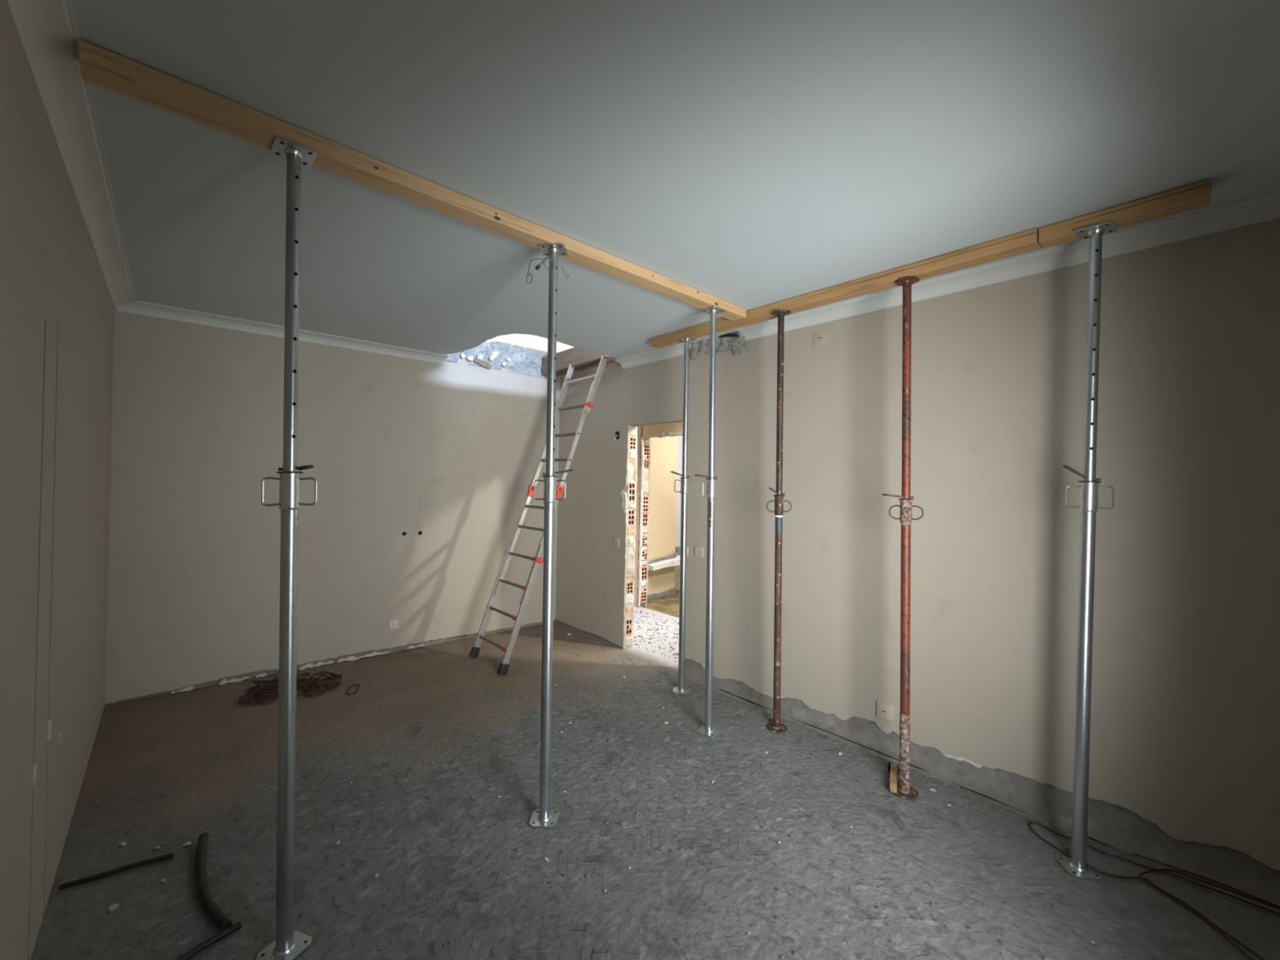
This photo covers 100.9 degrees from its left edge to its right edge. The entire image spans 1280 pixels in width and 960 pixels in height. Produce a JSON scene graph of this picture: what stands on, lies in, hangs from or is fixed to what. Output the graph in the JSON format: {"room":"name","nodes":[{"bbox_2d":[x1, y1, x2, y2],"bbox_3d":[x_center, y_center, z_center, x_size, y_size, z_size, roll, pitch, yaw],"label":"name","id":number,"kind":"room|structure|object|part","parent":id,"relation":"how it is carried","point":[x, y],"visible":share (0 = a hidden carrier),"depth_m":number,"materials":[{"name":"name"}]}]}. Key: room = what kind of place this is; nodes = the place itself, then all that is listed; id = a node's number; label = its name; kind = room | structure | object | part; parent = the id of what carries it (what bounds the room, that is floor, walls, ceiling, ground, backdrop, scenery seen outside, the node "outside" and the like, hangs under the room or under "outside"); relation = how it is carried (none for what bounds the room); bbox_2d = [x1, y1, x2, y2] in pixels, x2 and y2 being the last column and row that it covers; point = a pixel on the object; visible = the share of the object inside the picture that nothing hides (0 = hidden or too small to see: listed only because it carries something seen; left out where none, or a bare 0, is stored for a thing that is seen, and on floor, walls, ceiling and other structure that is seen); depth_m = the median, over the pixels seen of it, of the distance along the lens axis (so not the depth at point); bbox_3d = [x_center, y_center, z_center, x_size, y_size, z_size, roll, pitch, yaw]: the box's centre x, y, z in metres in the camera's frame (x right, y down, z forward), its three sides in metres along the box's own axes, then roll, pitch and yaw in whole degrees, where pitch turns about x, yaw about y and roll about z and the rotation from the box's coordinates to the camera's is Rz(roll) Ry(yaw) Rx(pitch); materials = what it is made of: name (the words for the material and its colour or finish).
{"room":"construction site","nodes":[
{"label":"construction site","id":0,"kind":"room"},
{"bbox_2d":[0,0,114,959],"bbox_3d":[-1.813,0.208,1.471,0.157,2.820,5.500,1,0,-41],"label":"wall","id":1,"kind":"structure","parent":0,"point":[57,310],"depth_m":1.69,"materials":[{"name":"beige paint"}]},
{"bbox_2d":[2,0,136,310],"bbox_3d":[-1.754,-1.129,1.628,0.108,0.070,5.088,1,0,-41],"label":"crown molding","id":2,"kind":"structure","parent":1,"relation":"attached to","point":[46,33],"depth_m":1.66,"materials":[{"name":"white paint"}]},
{"bbox_2d":[104,310,559,706],"bbox_3d":[-2.232,0.104,4.676,3.750,3.035,0.213,1,0,-41],"label":"wall","id":3,"kind":"structure","parent":0,"point":[450,452],"depth_m":4.26,"materials":[{"name":"beige paint"}]},
{"bbox_2d":[115,300,448,364],"bbox_3d":[-2.619,-1.137,4.189,2.199,0.070,0.108,1,0,-41],"label":"crown molding","id":4,"kind":"structure","parent":3,"relation":"attached to","point":[137,307],"depth_m":4.00,"materials":[{"name":"white paint"}]},
{"bbox_2d":[389,619,398,629],"bbox_3d":[-2.176,1.278,4.678,0.075,0.075,0.011,1,0,-41],"label":"power socket","id":5,"kind":"object","parent":3,"relation":"attached to","point":[393,624],"visible":1,"depth_m":4.67,"materials":[{"name":"white plastic"}]},
{"bbox_3d":[-1.503,-1.251,5.315,1.300,0.290,0.172,1,0,-41],"label":"masonry crown","id":6,"kind":"part","parent":3,"relation":"part of","materials":[{"name":"grey concrete"}]},
{"bbox_2d":[31,590,1279,959],"bbox_3d":[0.605,1.635,4.294,7.750,0.130,6.800,1,0,-41],"label":"floor","id":7,"kind":"structure","parent":0,"point":[832,924],"depth_m":2.29,"materials":[{"name":"grey concrete"}]},
{"bbox_2d":[107,903,119,912],"bbox_3d":[-1.862,1.516,1.872,0.030,0.015,0.026,1,0,14],"label":"chip","id":8,"kind":"object","parent":7,"relation":"on","point":[113,907],"visible":1,"depth_m":1.87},
{"bbox_2d":[58,852,173,890],"bbox_3d":[-2.007,1.505,2.038,0.318,0.022,0.024,1,0,-34],"label":"conduit","id":9,"kind":"object","parent":7,"relation":"on","point":[73,883],"visible":1,"depth_m":2.03,"materials":[{"name":"black plastic"}]},
{"bbox_2d":[119,841,126,845],"bbox_3d":[-2.151,1.511,2.197,0.030,0.014,0.019,1,0,33],"label":"chip","id":10,"kind":"object","parent":7,"relation":"on","point":[124,842],"visible":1,"depth_m":2.19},
{"bbox_2d":[182,841,191,847],"bbox_3d":[-1.885,1.517,2.199,0.030,0.019,0.030,1,0,-41],"label":"chip","id":11,"kind":"object","parent":7,"relation":"on","point":[188,843],"visible":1,"depth_m":2.19,"materials":[{"name":"white stone"}]},
{"bbox_2d":[177,921,241,959],"bbox_3d":[-1.426,1.514,1.674,0.052,0.025,0.290,1,0,20],"label":"conduit","id":12,"kind":"object","parent":7,"relation":"on","point":[236,926],"visible":1,"depth_m":1.73,"materials":[{"name":"black plastic"}]},
{"bbox_2d":[195,832,232,931],"bbox_3d":[-1.631,1.505,1.994,0.628,0.036,0.070,1,0,45],"label":"conduit","id":13,"kind":"object","parent":7,"relation":"on","point":[217,916],"visible":0.98,"depth_m":1.92,"materials":[{"name":"black plastic"}]},
{"bbox_2d":[239,689,265,700],"bbox_3d":[-2.696,1.491,3.682,0.067,0.013,0.196,1,0,4],"label":"loop","id":14,"kind":"object","parent":7,"relation":"on","point":[250,693],"visible":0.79,"depth_m":3.64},
{"bbox_2d":[245,688,278,692],"bbox_3d":[-2.645,1.474,3.709,0.199,0.026,0.098,1,0,-6],"label":"loop","id":15,"kind":"object","parent":14,"relation":"on","point":[277,689],"visible":0.94,"depth_m":3.69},
{"bbox_2d":[237,692,267,704],"bbox_3d":[-2.640,1.497,3.627,0.091,0.015,0.191,1,0,30],"label":"loop","id":16,"kind":"object","parent":7,"relation":"on","point":[238,702],"visible":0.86,"depth_m":3.58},
{"bbox_2d":[252,680,268,687],"bbox_3d":[-2.742,1.470,3.817,0.182,0.027,0.064,1,0,35],"label":"loop","id":17,"kind":"object","parent":7,"relation":"on","point":[253,681],"visible":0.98,"depth_m":3.81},
{"bbox_2d":[249,684,274,690],"bbox_3d":[-2.691,1.490,3.802,0.194,0.021,0.067,1,0,-34],"label":"loop","id":18,"kind":"object","parent":7,"relation":"on","point":[262,685],"visible":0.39,"depth_m":3.79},
{"bbox_2d":[254,689,271,695],"bbox_3d":[-2.627,1.480,3.684,0.139,0.030,0.070,1,0,32],"label":"loop","id":19,"kind":"object","parent":7,"relation":"on","point":[258,692],"visible":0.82,"depth_m":3.65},
{"bbox_2d":[257,680,277,683],"bbox_3d":[-2.725,1.484,3.887,0.157,0.021,0.069,1,0,-7],"label":"loop","id":20,"kind":"object","parent":7,"relation":"on","point":[268,681],"visible":0.71,"depth_m":3.86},
{"bbox_2d":[257,693,278,704],"bbox_3d":[-2.542,1.501,3.621,0.091,0.011,0.161,1,0,-2],"label":"loop","id":21,"kind":"object","parent":7,"relation":"on","point":[276,698],"visible":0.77,"depth_m":3.58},
{"bbox_2d":[262,691,278,700],"bbox_3d":[-2.552,1.502,3.704,0.092,0.014,0.200,1,0,30],"label":"loop","id":22,"kind":"object","parent":7,"relation":"on","point":[277,691],"visible":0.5,"depth_m":3.64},
{"bbox_2d":[269,677,279,688],"bbox_3d":[-2.651,1.481,3.864,0.178,0.031,0.071,1,0,40],"label":"loop","id":23,"kind":"object","parent":7,"relation":"on","point":[276,677],"visible":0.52,"depth_m":3.91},
{"bbox_2d":[256,135,318,959],"bbox_3d":[-1.146,0.223,1.736,0.163,2.624,0.178,1,0,-41],"label":"prop","id":24,"kind":"object","parent":7,"relation":"on","point":[289,944],"visible":1,"depth_m":1.72,"materials":[{"name":"metal"}]},
{"bbox_3d":[-1.196,0.037,1.714,0.052,0.096,0.009,1,0,-31],"label":"handle","id":25,"kind":"part","parent":24,"relation":"part of","materials":[{"name":"metal"}]},
{"bbox_3d":[-1.159,1.531,1.725,0.125,0.008,0.125,1,0,20],"label":"plate","id":26,"kind":"part","parent":24,"relation":"part of","materials":[{"name":"metal"}]},
{"bbox_2d":[275,471,303,473],"bbox_3d":[-1.152,-0.025,1.741,0.076,0.007,0.076,1,0,-41],"label":"washer","id":27,"kind":"object","parent":24,"relation":"in","point":[278,472],"depth_m":1.71,"materials":[{"name":"metal"}]},
{"bbox_3d":[-1.147,-1.085,1.753,0.118,0.009,0.118,1,0,-43],"label":"head plate","id":28,"kind":"part","parent":24,"relation":"part of","materials":[{"name":"metal"}]},
{"bbox_3d":[-1.109,0.038,1.767,0.052,0.096,0.009,1,0,-31],"label":"handle","id":29,"kind":"part","parent":24,"relation":"part of","materials":[{"name":"metal"}]},
{"bbox_2d":[296,672,310,682],"bbox_3d":[-2.546,1.480,3.943,0.096,0.029,0.201,1,0,-2],"label":"loop","id":30,"kind":"object","parent":7,"relation":"on","point":[307,673],"visible":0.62,"depth_m":4.00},
{"bbox_2d":[296,678,313,681],"bbox_3d":[-2.507,1.471,3.888,0.196,0.025,0.080,1,0,1],"label":"loop","id":31,"kind":"object","parent":30,"relation":"on","point":[297,679],"visible":0.59,"depth_m":3.86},
{"bbox_2d":[296,684,312,696],"bbox_3d":[-2.385,1.490,3.746,0.111,0.018,0.191,1,0,-25],"label":"loop","id":32,"kind":"object","parent":7,"relation":"on","point":[311,685],"visible":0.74,"depth_m":3.71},
{"bbox_2d":[303,680,320,693],"bbox_3d":[-2.356,1.482,3.795,0.088,0.032,0.203,1,0,-41],"label":"loop","id":33,"kind":"object","parent":32,"relation":"on","point":[315,682],"visible":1,"depth_m":3.77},
{"bbox_2d":[297,677,313,689],"bbox_3d":[-2.448,1.488,3.872,0.074,0.030,0.192,1,0,-17],"label":"loop","id":34,"kind":"object","parent":7,"relation":"on","point":[311,678],"visible":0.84,"depth_m":3.83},
{"bbox_2d":[297,679,313,687],"bbox_3d":[-2.449,1.488,3.873,0.092,0.038,0.144,1,0,-29],"label":"loop","id":35,"kind":"object","parent":7,"relation":"on","point":[299,684],"visible":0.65,"depth_m":3.82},
{"bbox_2d":[296,679,320,685],"bbox_3d":[-2.444,1.488,3.889,0.162,0.019,0.104,1,0,-41],"label":"loop","id":36,"kind":"object","parent":7,"relation":"on","point":[319,680],"visible":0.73,"depth_m":3.88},
{"bbox_2d":[308,671,323,679],"bbox_3d":[-2.446,1.483,3.989,0.086,0.027,0.128,1,0,-22],"label":"loop","id":37,"kind":"object","parent":7,"relation":"on","point":[321,673],"visible":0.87,"depth_m":4.00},
{"bbox_2d":[303,684,328,696],"bbox_3d":[-2.319,1.504,3.792,0.121,0.016,0.211,1,0,-10],"label":"loop","id":38,"kind":"object","parent":7,"relation":"on","point":[320,693],"visible":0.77,"depth_m":3.73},
{"bbox_2d":[306,685,330,692],"bbox_3d":[-2.300,1.493,3.780,0.150,0.017,0.071,1,0,-18],"label":"loop","id":39,"kind":"object","parent":7,"relation":"on","point":[328,686],"visible":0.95,"depth_m":3.78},
{"bbox_2d":[313,674,342,684],"bbox_3d":[-2.360,1.507,4.002,0.075,0.023,0.209,1,0,27],"label":"loop","id":40,"kind":"object","parent":7,"relation":"on","point":[325,679],"visible":0.73,"depth_m":4.00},
{"bbox_2d":[315,680,339,689],"bbox_3d":[-2.285,1.506,3.874,0.101,0.013,0.171,1,0,7],"label":"loop","id":41,"kind":"object","parent":7,"relation":"on","point":[329,681],"visible":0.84,"depth_m":3.89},
{"bbox_2d":[326,681,341,689],"bbox_3d":[-2.242,1.505,3.873,0.067,0.012,0.146,1,0,-8],"label":"loop","id":42,"kind":"object","parent":41,"relation":"on","point":[331,684],"visible":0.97,"depth_m":3.87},
{"bbox_2d":[320,671,336,677],"bbox_3d":[-2.398,1.499,4.068,0.094,0.039,0.174,1,0,-41],"label":"loop","id":43,"kind":"object","parent":7,"relation":"on","point":[324,675],"visible":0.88,"depth_m":4.06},
{"bbox_2d":[322,672,342,679],"bbox_3d":[-2.353,1.498,4.038,0.198,0.022,0.087,1,0,32],"label":"loop","id":44,"kind":"object","parent":7,"relation":"on","point":[340,677],"visible":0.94,"depth_m":4.04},
{"bbox_2d":[346,684,359,694],"bbox_3d":[-2.072,1.514,3.822,0.074,0.009,0.180,1,0,-16],"label":"loop","id":45,"kind":"object","parent":7,"relation":"on","point":[358,685],"visible":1,"depth_m":3.80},
{"bbox_2d":[469,355,607,675],"bbox_3d":[-0.858,0.084,4.756,1.107,2.958,0.586,1,0,-41],"label":"ladder","id":46,"kind":"object","parent":7,"relation":"on","point":[504,666],"visible":0.86,"depth_m":4.68,"materials":[{"name":"metal"}]},
{"bbox_3d":[-1.298,1.019,4.723,0.388,0.968,0.022,1,0,-41],"label":"rail","id":47,"kind":"part","parent":46,"relation":"part of","materials":[{"name":"metal"}]},
{"bbox_3d":[-1.148,0.570,4.809,0.362,0.925,0.020,1,0,-41],"label":"rail","id":48,"kind":"part","parent":46,"relation":"part of","materials":[{"name":"metal"}]},
{"bbox_3d":[-0.950,1.024,4.329,0.388,0.968,0.022,1,0,-41],"label":"rail","id":49,"kind":"part","parent":46,"relation":"part of","materials":[{"name":"metal"}]},
{"bbox_3d":[-0.840,0.575,4.460,0.362,0.925,0.020,1,0,-41],"label":"rail","id":50,"kind":"part","parent":46,"relation":"part of","materials":[{"name":"metal"}]},
{"bbox_3d":[-0.858,-0.426,5.051,0.372,0.954,0.020,1,0,-41],"label":"rail","id":51,"kind":"part","parent":46,"relation":"part of","materials":[{"name":"metal"}]},
{"bbox_3d":[-0.712,-0.997,5.211,0.324,0.789,0.022,1,0,-41],"label":"rail","id":52,"kind":"part","parent":46,"relation":"part of","materials":[{"name":"metal"}]},
{"bbox_3d":[-0.550,-0.421,4.701,0.372,0.954,0.020,1,0,-41],"label":"rail","id":53,"kind":"part","parent":46,"relation":"part of","materials":[{"name":"metal"}]},
{"bbox_3d":[-0.364,-0.991,4.817,0.324,0.789,0.022,1,0,-41],"label":"rail","id":54,"kind":"part","parent":46,"relation":"part of","materials":[{"name":"metal"}]},
{"bbox_2d":[526,243,573,827],"bbox_3d":[-0.426,0.240,2.433,0.224,2.624,0.164,1,0,-6],"label":"prop","id":55,"kind":"object","parent":7,"relation":"on","point":[544,816],"visible":1,"depth_m":2.42,"materials":[{"name":"metal"}]},
{"bbox_3d":[-0.467,0.045,2.447,0.052,0.096,0.008,1,0,9],"label":"handle","id":56,"kind":"part","parent":55,"relation":"part of","materials":[{"name":"metal"}]},
{"bbox_3d":[-0.437,1.548,2.421,0.125,0.008,0.125,1,0,2],"label":"plate","id":57,"kind":"part","parent":55,"relation":"part of","materials":[{"name":"metal"}]},
{"bbox_3d":[-0.401,-1.067,2.453,0.118,0.008,0.118,1,0,4],"label":"head plate","id":58,"kind":"part","parent":55,"relation":"part of","materials":[{"name":"metal"}]},
{"bbox_3d":[-0.365,0.046,2.432,0.052,0.096,0.008,1,0,9],"label":"handle","id":59,"kind":"part","parent":55,"relation":"part of","materials":[{"name":"metal"}]},
{"bbox_2d":[48,624,1234,959],"bbox_3d":[-0.581,1.547,2.775,3.438,0.012,4.912,1,0,-41],"label":"crumbs","id":60,"kind":"object","parent":7,"relation":"on","point":[336,904],"visible":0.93,"depth_m":2.55,"materials":[{"name":"grey stone"}]},
{"bbox_2d":[632,609,679,662],"bbox_3d":[0.232,1.574,5.431,1.027,0.017,1.815,1,0,-41],"label":"crumbs","id":61,"kind":"object","parent":7,"relation":"on","point":[640,610],"visible":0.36,"depth_m":5.44,"materials":[{"name":"grey stone"}]},
{"bbox_2d":[670,336,695,694],"bbox_3d":[0.324,0.264,3.930,0.148,2.619,0.195,1,0,30],"label":"prop","id":62,"kind":"object","parent":7,"relation":"on","point":[681,689],"visible":1,"depth_m":3.91,"materials":[{"name":"metal"}]},
{"bbox_3d":[0.309,1.570,3.946,0.125,0.009,0.125,1,0,9],"label":"plate","id":63,"kind":"part","parent":62,"relation":"part of","materials":[{"name":"metal"}]},
{"bbox_3d":[0.346,-1.041,3.913,0.100,0.008,0.100,1,0,-41],"label":"head plate","id":64,"kind":"part","parent":62,"relation":"part of","materials":[{"name":"metal"}]},
{"bbox_2d":[694,306,726,737],"bbox_3d":[0.439,0.262,3.284,0.140,2.625,0.202,1,0,35],"label":"prop","id":65,"kind":"object","parent":7,"relation":"on","point":[707,730],"visible":1,"depth_m":3.27,"materials":[{"name":"metal"}]},
{"bbox_2d":[79,39,746,320],"bbox_3d":[-0.426,-1.100,2.429,2.951,0.058,0.107,1,0,-43],"label":"timber beam","id":66,"kind":"structure","parent":65,"relation":"on","point":[100,67],"depth_m":1.84,"materials":[{"name":"brown wood"}]},
{"bbox_3d":[0.402,0.056,3.253,0.053,0.096,0.008,1,0,-37],"label":"handle","id":67,"kind":"part","parent":65,"relation":"part of","materials":[{"name":"metal"}]},
{"bbox_3d":[0.429,1.570,3.308,0.125,0.009,0.125,1,0,29],"label":"plate","id":68,"kind":"part","parent":65,"relation":"part of","materials":[{"name":"metal"}]},
{"bbox_3d":[0.452,-1.046,3.266,0.122,0.009,0.122,1,0,-41],"label":"head plate","id":69,"kind":"part","parent":65,"relation":"part of","materials":[{"name":"metal"}]},
{"bbox_2d":[766,310,791,733],"bbox_3d":[0.870,0.274,3.323,0.138,2.623,0.244,1,0,35],"label":"prop","id":70,"kind":"object","parent":7,"relation":"on","point":[775,726],"visible":1,"depth_m":3.30,"materials":[{"name":"brown metal"}]},
{"bbox_3d":[0.820,0.165,3.313,0.058,0.075,0.011,1,0,-2],"label":"handle","id":71,"kind":"part","parent":70,"relation":"part of","materials":[{"name":"metal"}]},
{"bbox_3d":[0.872,1.579,3.372,0.120,0.014,0.120,1,0,39],"label":"plate","id":72,"kind":"part","parent":70,"relation":"part of","materials":[{"name":"brown metal"}]},
{"bbox_3d":[0.871,-1.030,3.265,0.105,0.015,0.105,1,0,44],"label":"head plate","id":73,"kind":"part","parent":70,"relation":"part of","materials":[{"name":"metal"}]},
{"bbox_3d":[0.922,0.165,3.315,0.058,0.075,0.011,1,0,-2],"label":"handle","id":74,"kind":"part","parent":70,"relation":"part of","materials":[{"name":"metal"}]},
{"bbox_2d":[649,227,1042,348],"bbox_3d":[0.927,-1.065,3.238,0.100,0.063,2.482,1,0,-41],"label":"timber beam","id":75,"kind":"structure","parent":70,"relation":"on","point":[1027,241],"depth_m":2.80,"materials":[{"name":"brown wood"}]},
{"bbox_2d":[887,761,899,793],"bbox_3d":[1.336,1.562,2.792,0.057,0.052,0.263,1,0,27],"label":"timber offcut","id":76,"kind":"object","parent":7,"relation":"on","point":[893,767],"visible":1,"depth_m":2.75,"materials":[{"name":"beige wood"}]},
{"bbox_2d":[882,275,923,799],"bbox_3d":[1.349,0.281,2.716,0.186,2.618,0.122,1,0,36],"label":"prop","id":77,"kind":"object","parent":7,"relation":"on","point":[904,790],"visible":0.99,"depth_m":2.69,"materials":[{"name":"red paint"}]},
{"bbox_3d":[1.316,0.166,2.730,0.057,0.076,0.008,1,0,29],"label":"handle","id":78,"kind":"part","parent":77,"relation":"part of","materials":[{"name":"brown metal"}]},
{"bbox_2d":[897,498,913,500],"bbox_3d":[1.361,0.099,2.706,0.072,0.007,0.072,1,0,-41],"label":"washer","id":79,"kind":"object","parent":77,"relation":"in","point":[898,499],"depth_m":2.68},
{"bbox_3d":[1.347,1.586,2.693,0.120,0.010,0.120,1,0,39],"label":"plate","id":80,"kind":"part","parent":77,"relation":"part of","materials":[{"name":"brown metal"}]},
{"bbox_3d":[1.372,-1.022,2.717,0.108,0.011,0.108,1,0,-41],"label":"head plate","id":81,"kind":"part","parent":77,"relation":"part of","materials":[{"name":"red paint"}]},
{"bbox_3d":[1.406,0.166,2.681,0.057,0.076,0.008,1,0,29],"label":"handle","id":82,"kind":"part","parent":77,"relation":"part of","materials":[{"name":"brown metal"}]},
{"bbox_2d":[1055,220,1117,880],"bbox_3d":[1.834,0.290,2.173,0.159,2.617,0.165,1,0,-41],"label":"prop","id":83,"kind":"object","parent":7,"relation":"on","point":[1076,866],"visible":1,"depth_m":2.15,"materials":[{"name":"metal"}]},
{"bbox_3d":[1.795,0.069,2.194,0.052,0.096,0.009,1,0,39],"label":"handle","id":84,"kind":"part","parent":83,"relation":"part of","materials":[{"name":"metal"}]},
{"bbox_3d":[1.805,1.594,2.176,0.125,0.008,0.125,1,0,9],"label":"plate","id":85,"kind":"part","parent":83,"relation":"part of","materials":[{"name":"metal"}]},
{"bbox_2d":[1077,480,1101,482],"bbox_3d":[1.836,0.007,2.161,0.076,0.007,0.076,1,0,-41],"label":"washer","id":86,"kind":"object","parent":83,"relation":"in","point":[1077,481],"depth_m":2.13,"materials":[{"name":"metal"}]},
{"bbox_3d":[1.856,-1.014,2.152,0.118,0.008,0.118,1,0,-41],"label":"head plate","id":87,"kind":"part","parent":83,"relation":"part of","materials":[{"name":"metal"}]},
{"bbox_3d":[1.875,0.071,2.130,0.052,0.096,0.009,1,0,39],"label":"handle","id":88,"kind":"part","parent":83,"relation":"part of","materials":[{"name":"metal"}]},
{"bbox_2d":[1038,178,1210,248],"bbox_3d":[1.908,-1.048,2.110,0.092,0.064,0.502,1,0,-40],"label":"timber beam","id":89,"kind":"structure","parent":83,"relation":"on","point":[1196,195],"depth_m":2.05,"materials":[{"name":"brown wood"}]},
{"bbox_2d":[1027,821,1279,915],"bbox_3d":[2.033,1.591,2.136,0.773,0.013,0.188,1,0,44],"label":"cable","id":90,"kind":"object","parent":7,"relation":"on","point":[1029,822],"visible":0.91,"depth_m":2.18,"materials":[{"name":"black rubber"}]},
{"bbox_2d":[1086,863,1266,959],"bbox_3d":[2.008,1.589,1.974,0.135,0.014,0.603,1,0,-26],"label":"cable","id":91,"kind":"object","parent":7,"relation":"on","point":[1087,865],"visible":0.93,"depth_m":1.99,"materials":[{"name":"black rubber"}]},
{"bbox_2d":[1148,883,1253,959],"bbox_3d":[2.031,1.589,1.851,0.048,0.013,0.454,1,0,-3],"label":"cable","id":92,"kind":"object","parent":7,"relation":"on","point":[1149,884],"visible":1,"depth_m":1.92,"materials":[{"name":"black rubber"}]},
{"bbox_2d":[1133,853,1279,907],"bbox_3d":[2.255,1.591,2.109,0.422,0.008,0.025,1,0,43],"label":"cable","id":93,"kind":"object","parent":7,"relation":"on","point":[1224,885],"visible":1,"depth_m":2.11,"materials":[{"name":"black rubber"}]},
{"bbox_2d":[1138,868,1279,910],"bbox_3d":[2.213,1.594,2.081,0.433,0.013,0.135,1,0,18],"label":"cable","id":94,"kind":"object","parent":7,"relation":"on","point":[1164,869],"visible":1,"depth_m":2.09,"materials":[{"name":"black rubber"}]},
{"bbox_3d":[-2.638,1.499,3.624,0.114,0.024,0.138,1,0,-41],"label":"loop","id":95,"kind":"object","parent":7,"relation":"on","visible":0},
{"bbox_2d":[246,692,273,702],"bbox_3d":[-2.599,1.489,3.617,0.073,0.014,0.164,1,0,20],"label":"loop","id":96,"kind":"object","parent":95,"relation":"on","point":[272,694],"visible":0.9,"depth_m":3.60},
{"bbox_3d":[-2.614,1.492,3.767,0.179,0.018,0.151,1,0,-41],"label":"loop","id":97,"kind":"object","parent":7,"relation":"on","visible":0},
{"bbox_2d":[256,682,278,693],"bbox_3d":[-2.625,1.477,3.772,0.079,0.027,0.187,1,0,38],"label":"loop","id":98,"kind":"object","parent":97,"relation":"on","point":[275,682],"visible":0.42,"depth_m":3.77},
{"bbox_2d":[633,421,682,607],"bbox_3d":[1.442,0.289,5.014,0.158,2.820,6.800,1,0,-41],"label":"wall","id":99,"kind":"structure","parent":0,"point":[644,433],"depth_m":6.57,"materials":[{"name":"yellow paint"}]},
{"bbox_2d":[646,435,677,600],"bbox_3d":[0.180,0.271,7.115,0.760,2.820,0.180,1,0,-41],"label":"wall","id":100,"kind":"structure","parent":0,"point":[664,451],"depth_m":7.14,"materials":[{"name":"yellow paint"}]},
{"bbox_3d":[0.202,1.525,7.056,0.760,0.088,0.035,1,0,-41],"label":"dirty skirting","id":101,"kind":"part","parent":100,"relation":"part of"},
{"bbox_2d":[648,551,679,570],"bbox_3d":[0.435,1.082,7.151,0.840,0.190,0.160,1,0,-41],"label":"countertop","id":102,"kind":"structure","parent":100,"relation":"attached to","point":[672,560],"depth_m":7.03,"materials":[{"name":"white stone"}]},
{"bbox_2d":[675,546,679,554],"bbox_3d":[0.562,0.978,7.355,0.135,0.095,0.060,1,0,-41],"label":"junction box","id":103,"kind":"object","parent":102,"relation":"attached to","point":[677,548],"visible":0.42,"depth_m":7.30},
{"bbox_2d":[71,0,1279,376],"bbox_3d":[-0.602,-1.527,2.982,3.809,0.808,5.900,1,0,-41],"label":"ceiling","id":104,"kind":"structure","parent":0,"point":[747,154],"depth_m":1.73,"materials":[{"name":"white paint"}]},
{"bbox_2d":[674,435,682,590],"bbox_3d":[1.016,0.293,8.226,1.975,2.820,0.220,1,0,-41],"label":"wall","id":105,"kind":"structure","parent":0,"point":[679,456],"depth_m":7.77,"materials":[{"name":"white paint"}]},
{"bbox_2d":[555,217,1279,917],"bbox_3d":[0.859,0.273,3.824,0.218,2.820,5.488,1,0,-41],"label":"wall","id":106,"kind":"structure","parent":0,"point":[1184,759],"depth_m":2.64,"materials":[{"name":"beige paint"}]},
{"bbox_2d":[613,537,619,546],"bbox_3d":[-0.227,0.590,5.012,0.011,0.080,0.080,1,0,-41],"label":"power socket","id":107,"kind":"object","parent":106,"relation":"attached to","point":[615,540],"visible":1,"depth_m":5.01,"materials":[{"name":"white plastic"}]},
{"bbox_2d":[613,431,619,439],"bbox_3d":[-0.221,-0.420,5.035,0.070,0.083,0.014,1,0,42],"label":"box","id":108,"kind":"object","parent":106,"relation":"attached to","point":[617,433],"visible":1,"depth_m":5.03,"materials":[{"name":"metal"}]},
{"bbox_2d":[613,342,690,368],"bbox_3d":[0.098,-1.079,4.620,0.108,0.070,0.900,1,0,-41],"label":"crown molding","id":109,"kind":"structure","parent":106,"relation":"attached to","point":[675,350],"depth_m":4.61,"materials":[{"name":"white paint"}]},
{"bbox_2d":[694,546,702,558],"bbox_3d":[0.469,0.576,4.225,0.011,0.085,0.085,1,0,-41],"label":"power socket","id":110,"kind":"object","parent":106,"relation":"attached to","point":[698,550],"visible":1,"depth_m":4.22,"materials":[{"name":"white plastic"}]},
{"bbox_2d":[812,328,826,346],"bbox_3d":[1.177,-0.932,3.468,0.007,0.100,0.100,1,0,-41],"label":"junction cover","id":111,"kind":"object","parent":106,"relation":"attached to","point":[820,337],"visible":1,"depth_m":3.46,"materials":[{"name":"beige paint"}]},
{"bbox_2d":[876,700,893,721],"bbox_3d":[1.438,1.357,3.104,0.015,0.092,0.092,1,0,-41],"label":"wall plate","id":112,"kind":"object","parent":106,"relation":"attached to","point":[884,710],"visible":1,"depth_m":3.10,"materials":[{"name":"plastic"}]},
{"bbox_2d":[736,191,1279,341],"bbox_3d":[1.597,-1.054,2.923,0.108,0.070,2.590,1,0,-41],"label":"crown molding","id":113,"kind":"structure","parent":106,"relation":"attached to","point":[1266,207],"depth_m":2.52,"materials":[{"name":"white paint"}]}
]}

